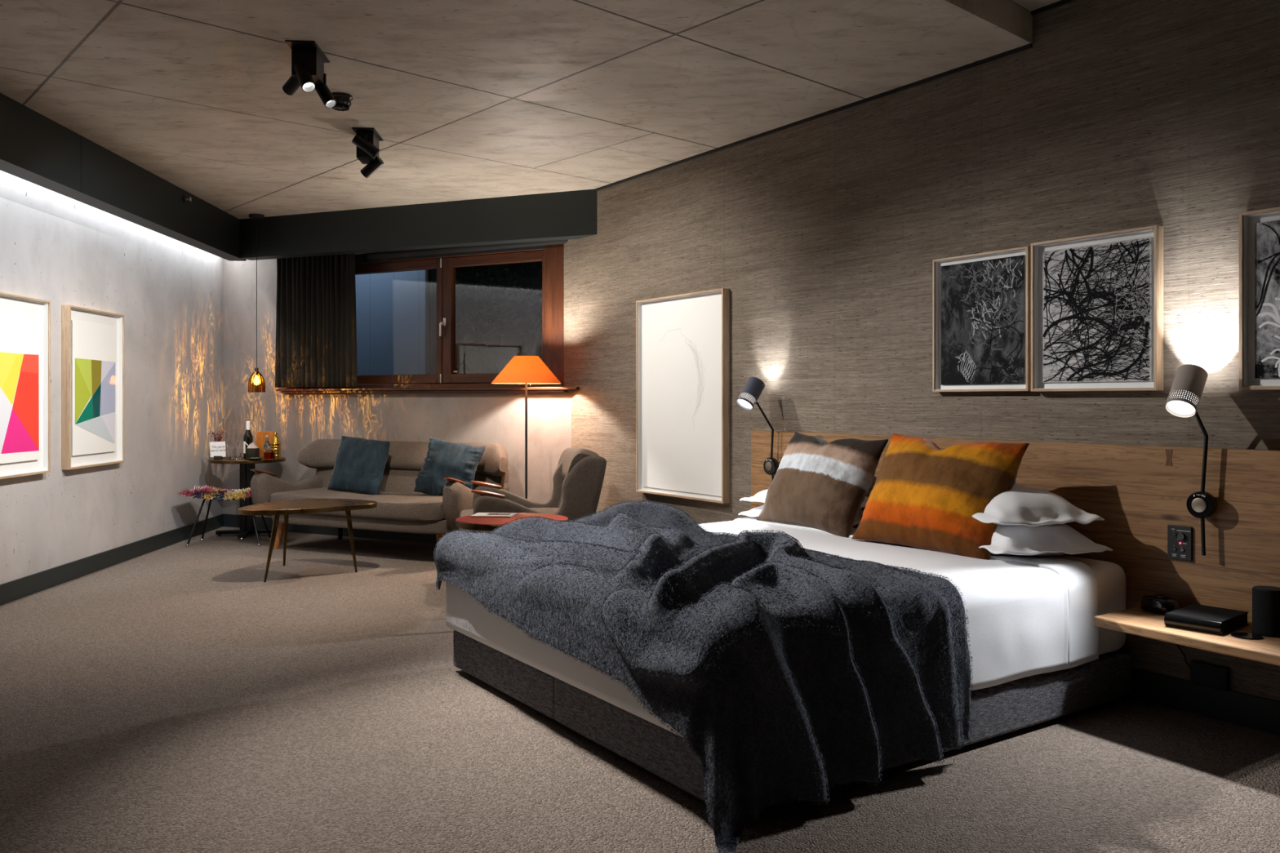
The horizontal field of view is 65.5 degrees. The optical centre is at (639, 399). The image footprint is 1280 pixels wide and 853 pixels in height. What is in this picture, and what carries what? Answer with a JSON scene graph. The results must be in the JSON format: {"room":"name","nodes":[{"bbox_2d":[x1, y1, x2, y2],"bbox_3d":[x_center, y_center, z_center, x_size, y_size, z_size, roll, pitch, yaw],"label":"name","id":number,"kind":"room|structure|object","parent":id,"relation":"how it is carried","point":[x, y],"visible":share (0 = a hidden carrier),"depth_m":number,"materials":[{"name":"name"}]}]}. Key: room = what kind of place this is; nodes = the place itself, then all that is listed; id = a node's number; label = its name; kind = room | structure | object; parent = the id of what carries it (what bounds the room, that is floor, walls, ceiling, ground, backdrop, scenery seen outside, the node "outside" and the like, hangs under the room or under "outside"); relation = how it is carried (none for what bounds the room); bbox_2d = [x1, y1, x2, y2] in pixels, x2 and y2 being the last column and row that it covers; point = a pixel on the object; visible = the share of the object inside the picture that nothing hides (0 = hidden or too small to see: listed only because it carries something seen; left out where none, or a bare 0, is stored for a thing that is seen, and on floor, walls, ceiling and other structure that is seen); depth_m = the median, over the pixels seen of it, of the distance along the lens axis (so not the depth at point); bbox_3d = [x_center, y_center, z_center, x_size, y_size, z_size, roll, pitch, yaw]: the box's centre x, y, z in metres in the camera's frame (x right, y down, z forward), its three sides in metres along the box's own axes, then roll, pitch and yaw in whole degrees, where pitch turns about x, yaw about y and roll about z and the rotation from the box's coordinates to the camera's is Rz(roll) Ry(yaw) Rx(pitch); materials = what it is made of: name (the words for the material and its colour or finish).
{"room":"hotel room","nodes":[
{"label":"hotel room","id":0,"kind":"room"},
{"bbox_2d":[0,169,222,584],"bbox_3d":[-3.560,-0.247,3.377,0.151,2.815,11.700,0,0,-3],"label":"wall","id":1,"kind":"structure","parent":0,"point":[59,249],"depth_m":7.14,"materials":[{"name":"paint"}]},
{"bbox_2d":[0,291,50,479],"bbox_3d":[-3.596,-0.080,5.692,0.050,1.045,0.755,0,0,-3],"label":"framed print","id":2,"kind":"object","parent":1,"relation":"attached to","point":[24,321],"visible":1,"depth_m":5.83,"materials":[{"name":"paper"}]},
{"bbox_2d":[62,304,124,470],"bbox_3d":[-3.655,-0.080,6.675,0.050,1.045,0.755,0,0,-3],"label":"framed print","id":3,"kind":"object","parent":1,"relation":"attached to","point":[93,340],"visible":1,"depth_m":6.63,"materials":[{"name":"paper"}]},
{"bbox_2d":[0,514,223,605],"bbox_3d":[-3.479,1.103,3.397,0.014,0.115,11.530,0,0,-3],"label":"baseboard","id":4,"kind":"structure","parent":1,"relation":"attached to","point":[15,589],"depth_m":6.73,"materials":[{"name":"grey paint"}]},
{"bbox_2d":[222,252,571,517],"bbox_3d":[-2.188,-0.247,8.435,3.976,2.815,0.220,0,0,27],"label":"wall","id":5,"kind":"structure","parent":0,"point":[299,420],"depth_m":8.53,"materials":[{"name":"paint"}]},
{"bbox_2d":[275,253,356,387],"bbox_3d":[-2.547,-0.699,8.401,1.435,1.182,0.084,0,0,27],"label":"curtain","id":6,"kind":"object","parent":5,"relation":"hanging from","point":[316,324],"visible":0.95,"depth_m":8.49,"materials":[{"name":"fabric"}]},
{"bbox_2d":[222,513,448,543],"bbox_3d":[-2.177,1.103,8.298,3.694,0.115,0.015,0,0,27],"label":"baseboard","id":7,"kind":"structure","parent":5,"relation":"attached to","point":[229,520],"depth_m":8.50,"materials":[{"name":"grey paint"}]},
{"bbox_2d":[275,244,578,393],"bbox_3d":[-1.726,-0.646,8.146,3.122,1.181,0.300,0,0,27],"label":"window","id":8,"kind":"structure","parent":5,"relation":"in","point":[552,258],"depth_m":8.07,"materials":[{"name":"red wood"}]},
{"bbox_2d":[355,240,568,263],"bbox_3d":[-1.567,-1.206,8.055,2.748,0.088,0.061,0,0,27],"label":"roller blind","id":9,"kind":"object","parent":8,"relation":"attached to","point":[381,256],"visible":0.45,"depth_m":8.02,"materials":[{"name":"black fabric"}]},
{"bbox_2d":[0,0,1032,218],"bbox_3d":[-0.979,-1.587,4.346,7.243,0.135,10.508,0,0,0],"label":"ceiling","id":10,"kind":"structure","parent":0,"point":[466,100],"depth_m":4.71,"materials":[{"name":"concrete"}]},
{"bbox_2d":[0,92,246,261],"bbox_3d":[-3.126,-1.356,3.102,0.144,0.328,10.897,0,0,-3],"label":"ceiling beam","id":11,"kind":"structure","parent":10,"relation":"attached to","point":[36,148],"depth_m":6.02,"materials":[{"name":"grey paint"}]},
{"bbox_2d":[182,195,191,203],"bbox_3d":[-3.277,-1.453,7.206,0.049,0.060,0.060,0,0,-3],"label":"sprinkler","id":12,"kind":"object","parent":11,"relation":"attached to","point":[184,199],"visible":1,"depth_m":7.20,"materials":[{"name":"black metal"}]},
{"bbox_2d":[248,213,265,392],"bbox_3d":[-3.150,-0.791,8.180,0.136,1.457,0.133,0,0,0],"label":"pendant lamp","id":13,"kind":"object","parent":10,"relation":"hanging from","point":[256,384],"visible":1,"depth_m":8.15,"materials":[{"name":"black"}]},
{"bbox_2d":[282,40,336,108],"bbox_3d":[-1.454,-1.405,4.338,0.230,0.229,0.260,0,0,-3],"label":"ceiling spotlight","id":14,"kind":"object","parent":10,"relation":"attached to","point":[308,60],"visible":1,"depth_m":4.28,"materials":[{"name":"black metal"}]},
{"bbox_2d":[331,92,352,111],"bbox_3d":[-1.496,-1.485,4.974,0.116,0.070,0.116,0,0,0],"label":"smoke detector","id":15,"kind":"object","parent":10,"relation":"attached to","point":[343,100],"visible":0.9,"depth_m":4.94,"materials":[{"name":"black plastic"}]},
{"bbox_2d":[351,127,383,177],"bbox_3d":[-1.543,-1.397,5.677,0.151,0.247,0.280,0,0,-3],"label":"ceiling spotlight","id":16,"kind":"object","parent":10,"relation":"attached to","point":[366,140],"visible":1,"depth_m":5.61,"materials":[{"name":"black metal"}]},
{"bbox_2d":[0,526,1279,852],"bbox_3d":[-0.100,1.220,3.500,9.000,0.120,12.200,0,0,0],"label":"floor","id":17,"kind":"structure","parent":0,"point":[175,698],"depth_m":3.25,"materials":[{"name":"carpet"}]},
{"bbox_2d":[177,484,271,546],"bbox_3d":[-3.308,0.922,8.042,0.719,0.476,0.463,0,0,-4],"label":"stool","id":18,"kind":"object","parent":17,"relation":"on","point":[207,493],"visible":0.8,"depth_m":7.91,"materials":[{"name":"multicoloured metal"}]},
{"bbox_2d":[208,457,285,539],"bbox_3d":[-3.352,0.831,8.500,0.614,0.658,0.614,0,0,0],"label":"bar table","id":19,"kind":"object","parent":17,"relation":"on","point":[246,527],"visible":0.7,"depth_m":8.47,"materials":[{"name":"black metal"}]},
{"bbox_2d":[208,429,223,441],"bbox_3d":[-3.639,0.379,8.542,0.114,0.246,0.116,0,0,-30],"label":"sprigs","id":20,"kind":"object","parent":19,"relation":"on","point":[220,437],"visible":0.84,"depth_m":8.54,"materials":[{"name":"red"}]},
{"bbox_2d":[209,441,226,459],"bbox_3d":[-3.546,0.426,8.370,0.146,0.152,0.024,0,0,6],"label":"note card","id":21,"kind":"object","parent":19,"relation":"on","point":[217,449],"visible":1,"depth_m":8.37,"materials":[{"name":"white paper"}]},
{"bbox_2d":[222,431,230,457],"bbox_3d":[-3.568,0.383,8.600,0.062,0.233,0.062,0,0,0],"label":"champagne flute","id":22,"kind":"object","parent":19,"relation":"on","point":[226,435],"visible":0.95,"depth_m":8.58,"materials":[{"name":"clear glass"}]},
{"bbox_2d":[228,448,241,459],"bbox_3d":[-3.408,0.457,8.380,0.100,0.090,0.100,0,0,0],"label":"tumbler","id":23,"kind":"object","parent":19,"relation":"on","point":[234,453],"visible":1,"depth_m":8.34,"materials":[{"name":"clear glass"}]},
{"bbox_2d":[232,431,239,448],"bbox_3d":[-3.488,0.385,8.600,0.062,0.230,0.062,0,0,0],"label":"champagne flute","id":24,"kind":"object","parent":19,"relation":"on","point":[236,433],"visible":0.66,"depth_m":8.58,"materials":[{"name":"clear glass"}]},
{"bbox_2d":[243,421,253,458],"bbox_3d":[-3.365,0.343,8.550,0.076,0.318,0.075,0,0,0],"label":"wine bottle","id":25,"kind":"object","parent":19,"relation":"on","point":[248,438],"visible":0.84,"depth_m":8.53,"materials":[{"name":"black glass"}]},
{"bbox_2d":[244,441,259,459],"bbox_3d":[-3.270,0.428,8.400,0.113,0.147,0.112,0,0,0],"label":"ice bucket","id":26,"kind":"object","parent":19,"relation":"on","point":[252,451],"visible":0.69,"depth_m":8.36,"materials":[{"name":"black metal"}]},
{"bbox_2d":[246,457,262,460],"bbox_3d":[-3.207,0.490,8.285,0.132,0.023,0.132,0,0,0],"label":"dish","id":27,"kind":"object","parent":19,"relation":"on","point":[253,458],"visible":1,"depth_m":8.25,"materials":[{"name":"black"}]},
{"bbox_2d":[256,431,275,457],"bbox_3d":[-3.280,0.390,8.710,0.170,0.225,0.027,0,0,12],"label":"folder","id":28,"kind":"object","parent":19,"relation":"on","point":[260,436],"visible":0.49,"depth_m":8.71,"materials":[{"name":"orange"}]},
{"bbox_2d":[263,435,270,450],"bbox_3d":[-3.172,0.401,8.470,0.062,0.202,0.062,0,0,0],"label":"bottle","id":29,"kind":"object","parent":19,"relation":"on","point":[265,447],"visible":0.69,"depth_m":8.45,"materials":[{"name":"white"}]},
{"bbox_2d":[263,444,275,459],"bbox_3d":[-3.108,0.436,8.350,0.084,0.131,0.084,0,0,-12],"label":"decanter","id":30,"kind":"object","parent":19,"relation":"on","point":[269,454],"visible":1,"depth_m":8.31,"materials":[{"name":"clear glass"}]},
{"bbox_2d":[271,432,280,459],"bbox_3d":[-3.087,0.391,8.440,0.076,0.222,0.076,0,0,0],"label":"cocktail shaker","id":31,"kind":"object","parent":19,"relation":"on","point":[275,443],"visible":0.87,"depth_m":8.42,"materials":[{"name":"gold metal"}]},
{"bbox_2d":[237,498,377,582],"bbox_3d":[-2.167,0.926,6.593,0.793,0.472,0.756,0,0,0],"label":"coffee table","id":32,"kind":"object","parent":17,"relation":"on","point":[300,506],"visible":1,"depth_m":6.49,"materials":[{"name":"brown wood"}]},
{"bbox_2d":[249,439,509,549],"bbox_3d":[-1.973,0.745,7.665,2.000,0.837,0.867,0,0,27],"label":"sofa","id":33,"kind":"object","parent":17,"relation":"on","point":[399,508],"visible":0.66,"depth_m":7.50,"materials":[{"name":"fabric"}]},
{"bbox_2d":[269,487,445,521],"bbox_3d":[-2.018,0.782,7.577,1.680,0.147,0.670,0,0,27],"label":"seat cushion","id":34,"kind":"object","parent":33,"relation":"on","point":[393,504],"depth_m":7.28,"materials":[{"name":"fabric"}]},
{"bbox_2d":[327,435,390,494],"bbox_3d":[-2.224,0.520,7.899,0.557,0.469,0.202,0,0,29],"label":"cushion","id":35,"kind":"object","parent":33,"relation":"on","point":[360,463],"visible":0.99,"depth_m":7.82,"materials":[{"name":"blue fabric"}]},
{"bbox_2d":[414,436,484,496],"bbox_3d":[-1.435,0.524,7.468,0.555,0.489,0.224,0,0,22],"label":"cushion","id":36,"kind":"object","parent":33,"relation":"on","point":[442,459],"visible":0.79,"depth_m":7.41,"materials":[{"name":"blue fabric"}]},
{"bbox_2d":[455,512,568,532],"bbox_3d":[-0.680,0.896,5.300,0.595,0.530,0.526,0,0,0],"label":"side table","id":37,"kind":"object","parent":17,"relation":"on","point":[466,522],"visible":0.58,"depth_m":5.21,"materials":[{"name":"red wood"}]},
{"bbox_2d":[470,512,517,517],"bbox_3d":[-0.795,0.627,5.428,0.222,0.006,0.162,0,0,6],"label":"magazine","id":38,"kind":"object","parent":37,"relation":"on","point":[477,514],"visible":1,"depth_m":5.42,"materials":[{"name":"white paper"}]},
{"bbox_2d":[491,355,560,498],"bbox_3d":[-0.828,0.421,7.250,0.508,1.478,0.508,0,0,0],"label":"floor lamp","id":39,"kind":"object","parent":17,"relation":"on","point":[526,370],"visible":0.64,"depth_m":7.12,"materials":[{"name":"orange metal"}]},
{"bbox_2d":[458,447,606,533],"bbox_3d":[-0.707,0.740,6.391,0.894,0.844,0.803,0,0,-10],"label":"armchair","id":40,"kind":"object","parent":17,"relation":"on","point":[578,477],"visible":0.54,"depth_m":6.06,"materials":[{"name":"fabric"}]},
{"bbox_2d":[458,507,559,531],"bbox_3d":[-0.803,0.784,6.375,0.700,0.153,0.544,0,0,-10],"label":"seat cushion","id":41,"kind":"object","parent":40,"relation":"on","point":[547,510],"depth_m":6.41,"materials":[{"name":"fabric"}]},
{"bbox_2d":[453,630,1131,808],"bbox_3d":[0.545,1.069,4.037,1.985,0.183,1.870,0,0,-34],"label":"bed","id":42,"kind":"object","parent":17,"relation":"on","point":[1008,707],"visible":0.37,"depth_m":3.44,"materials":[{"name":"black fabric"}]},
{"bbox_2d":[433,500,973,852],"bbox_3d":[0.111,0.808,3.720,1.232,0.695,2.219,0,0,-34],"label":"throw blanket","id":43,"kind":"object","parent":42,"relation":"on","point":[793,672],"visible":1,"depth_m":2.98,"materials":[{"name":"fabric"}]},
{"bbox_2d":[853,525,1125,654],"bbox_3d":[0.531,0.797,4.037,2.016,0.345,1.878,0,0,-34],"label":"mattress","id":44,"kind":"object","parent":42,"relation":"on","point":[1111,577],"visible":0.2,"depth_m":3.76,"materials":[{"name":"fabric"}]},
{"bbox_2d":[445,516,1099,737],"bbox_3d":[0.416,0.780,3.961,1.774,0.364,1.924,0,0,-34],"label":"sheet","id":45,"kind":"object","parent":44,"relation":"on","point":[1028,615],"visible":0.37,"depth_m":3.54,"materials":[{"name":"white fabric"}]},
{"bbox_2d":[756,431,888,537],"bbox_3d":[0.862,0.395,4.779,0.321,0.460,0.660,0,0,-28],"label":"cushion","id":46,"kind":"object","parent":45,"relation":"on","point":[818,484],"visible":1,"depth_m":4.61,"materials":[{"name":"brown fabric"}]},
{"bbox_2d":[852,432,1029,559],"bbox_3d":[1.233,0.388,4.141,0.331,0.481,0.690,0,0,-35],"label":"cushion","id":47,"kind":"object","parent":45,"relation":"on","point":[923,495],"visible":0.96,"depth_m":4.01,"materials":[{"name":"orange fabric"}]},
{"bbox_2d":[738,505,864,525],"bbox_3d":[0.859,0.561,5.018,0.375,0.120,0.667,0,0,-42],"label":"bed pillow","id":48,"kind":"object","parent":44,"relation":"on","point":[753,513],"visible":0.06,"depth_m":5.09,"materials":[{"name":"white fabric"}]},
{"bbox_2d":[740,489,868,507],"bbox_3d":[0.863,0.485,5.020,0.373,0.117,0.668,0,0,-42],"label":"bed pillow","id":49,"kind":"object","parent":48,"relation":"on","point":[759,497],"visible":0.14,"depth_m":5.07,"materials":[{"name":"white fabric"}]},
{"bbox_2d":[977,524,1112,555],"bbox_3d":[1.499,0.534,4.044,0.467,0.174,0.719,0,0,-9],"label":"bed pillow","id":50,"kind":"object","parent":44,"relation":"on","point":[1056,539],"visible":0.47,"depth_m":3.76,"materials":[{"name":"white fabric"}]},
{"bbox_2d":[973,482,1105,526],"bbox_3d":[1.481,0.426,4.068,0.456,0.179,0.710,0,0,-11],"label":"bed pillow","id":51,"kind":"object","parent":50,"relation":"on","point":[1023,504],"visible":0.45,"depth_m":3.79,"materials":[{"name":"white fabric"}]},
{"bbox_2d":[564,0,1279,701],"bbox_3d":[1.742,-0.247,4.282,0.151,2.815,8.290,0,0,-34],"label":"wall","id":52,"kind":"structure","parent":0,"point":[824,234],"depth_m":4.59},
{"bbox_2d":[239,188,597,260],"bbox_3d":[-1.813,-1.356,7.835,3.294,0.328,0.142,0,0,22],"label":"ceiling beam","id":53,"kind":"structure","parent":52,"relation":"attached to","point":[566,215],"depth_m":7.70,"materials":[{"name":"grey paint"}]},
{"bbox_2d":[635,288,729,503],"bbox_3d":[0.253,-0.024,6.293,0.050,1.277,0.922,0,0,-34],"label":"framed drawing","id":54,"kind":"object","parent":52,"relation":"attached to","point":[682,340],"visible":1,"depth_m":6.25,"materials":[{"name":"white paper"}]},
{"bbox_2d":[594,0,1073,191],"bbox_3d":[1.798,-1.579,4.054,0.018,0.151,7.650,0,0,-34],"label":"trim","id":55,"kind":"structure","parent":52,"relation":"attached to","point":[1061,2],"depth_m":5.04,"materials":[{"name":"black"}]},
{"bbox_2d":[932,246,1031,391],"bbox_3d":[1.519,-0.344,4.438,0.040,0.615,0.502,0,0,-34],"label":"framed drawing","id":56,"kind":"object","parent":52,"relation":"attached to","point":[981,302],"visible":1,"depth_m":4.43,"materials":[{"name":"black paper"}]},
{"bbox_2d":[751,430,1279,622],"bbox_3d":[1.675,0.491,4.201,0.052,0.633,3.631,0,0,-34],"label":"headboard","id":57,"kind":"object","parent":52,"relation":"attached to","point":[1139,491],"visible":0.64,"depth_m":3.75,"materials":[{"name":"brown wood"}]},
{"bbox_2d":[736,376,778,479],"bbox_3d":[0.645,0.161,5.483,0.214,0.578,0.176,0,0,-34],"label":"reading lamp","id":58,"kind":"object","parent":57,"relation":"attached to","point":[753,388],"visible":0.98,"depth_m":5.47,"materials":[{"name":"black metal"}]},
{"bbox_2d":[1167,524,1192,561],"bbox_3d":[1.991,0.528,3.675,0.020,0.125,0.088,0,0,-34],"label":"switch panel","id":59,"kind":"object","parent":57,"relation":"attached to","point":[1180,538],"visible":1,"depth_m":3.67,"materials":[{"name":"black plastic"}]},
{"bbox_2d":[1093,606,1279,666],"bbox_3d":[2.135,0.792,3.099,0.428,0.034,1.350,0,0,-34],"label":"shelf","id":60,"kind":"object","parent":57,"relation":"attached to","point":[1136,621],"visible":0.76,"depth_m":3.29,"materials":[{"name":"brown wood"}]},
{"bbox_2d":[1140,594,1179,614],"bbox_3d":[1.900,0.743,3.640,0.092,0.064,0.126,0,0,-22],"label":"alarm clock","id":61,"kind":"object","parent":60,"relation":"on","point":[1161,604],"visible":0.93,"depth_m":3.61,"materials":[{"name":"black plastic"}]},
{"bbox_2d":[1164,604,1248,635],"bbox_3d":[1.943,0.752,3.414,0.253,0.045,0.176,0,0,-40],"label":"box","id":62,"kind":"object","parent":60,"relation":"on","point":[1194,617],"visible":1,"depth_m":3.36,"materials":[{"name":"black leather"}]},
{"bbox_2d":[1231,632,1262,639],"bbox_3d":[1.985,0.773,3.257,0.091,0.004,0.091,0,0,0],"label":"coaster","id":63,"kind":"object","parent":60,"relation":"on","point":[1247,636],"visible":1,"depth_m":3.25,"materials":[{"name":"black"}]},
{"bbox_2d":[1252,585,1279,637],"bbox_3d":[2.078,0.698,3.290,0.095,0.154,0.095,0,0,-34],"label":"smart speaker","id":64,"kind":"object","parent":60,"relation":"on","point":[1265,599],"visible":1,"depth_m":3.26},
{"bbox_2d":[1164,364,1217,555],"bbox_3d":[1.959,0.216,3.550,0.213,0.686,0.116,0,0,-34],"label":"reading lamp","id":65,"kind":"object","parent":57,"relation":"attached to","point":[1187,388],"visible":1,"depth_m":3.54,"materials":[{"name":"black metal"}]},
{"bbox_2d":[1031,225,1163,391],"bbox_3d":[1.818,-0.347,3.990,0.050,0.625,0.536,0,0,-34],"label":"framed drawing","id":66,"kind":"object","parent":52,"relation":"attached to","point":[1097,299],"visible":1,"depth_m":3.98,"materials":[{"name":"paper"}]},
{"bbox_2d":[1175,644,1190,667],"bbox_3d":[2.014,0.903,3.714,0.013,0.188,0.092,0,0,-29],"label":"power cable","id":67,"kind":"object","parent":52,"relation":"attached to","point":[1179,647],"visible":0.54,"depth_m":3.70,"materials":[{"name":"black plastic"}]},
{"bbox_2d":[1127,667,1279,735],"bbox_3d":[1.725,1.103,4.162,0.014,0.115,7.970,0,0,-34],"label":"baseboard","id":68,"kind":"structure","parent":52,"relation":"attached to","point":[1256,713],"depth_m":3.64,"materials":[{"name":"grey paint"}]},
{"bbox_2d":[1190,660,1230,691],"bbox_3d":[2.076,1.004,3.627,0.032,0.081,0.128,0,0,-34],"label":"box","id":69,"kind":"object","parent":52,"relation":"attached to","point":[1202,673],"visible":1,"depth_m":3.61,"materials":[{"name":"black"}]},
{"bbox_2d":[1239,206,1279,390],"bbox_3d":[2.285,-0.347,3.303,0.050,0.625,0.540,0,0,-34],"label":"framed drawing","id":70,"kind":"object","parent":52,"relation":"attached to","point":[1259,229],"visible":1,"depth_m":3.48,"materials":[{"name":"brown wood"}]},
{"bbox_2d":[1254,219,1279,378],"bbox_3d":[2.290,-0.342,3.305,0.005,0.556,0.462,0,0,-34],"label":"print","id":71,"kind":"object","parent":70,"relation":"attached to","point":[1267,232],"depth_m":3.46,"materials":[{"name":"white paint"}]},
{"bbox_2d":[1011,0,1060,10],"bbox_3d":[0.000,-1.738,3.500,9.200,0.165,12.200,0,0,0],"label":"ceiling","id":72,"kind":"structure","parent":0,"point":[1031,5],"depth_m":4.15,"materials":[{"name":"concrete"}]},
{"label":"outside","id":73,"kind":"structure","parent":0,"visible":0},
{"bbox_2d":[355,269,436,384],"bbox_3d":[-3.246,-0.940,10.713,2.640,4.800,0.260,0,0,27],"label":"window pane","id":74,"kind":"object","parent":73,"point":[396,312],"depth_m":10.27,"materials":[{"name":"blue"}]},
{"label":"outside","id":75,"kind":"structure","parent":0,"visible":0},
{"bbox_2d":[446,261,542,383],"bbox_3d":[-0.120,-0.890,10.406,9.500,4.900,0.201,0,0,27],"label":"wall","id":76,"kind":"structure","parent":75,"point":[461,350],"depth_m":11.08,"materials":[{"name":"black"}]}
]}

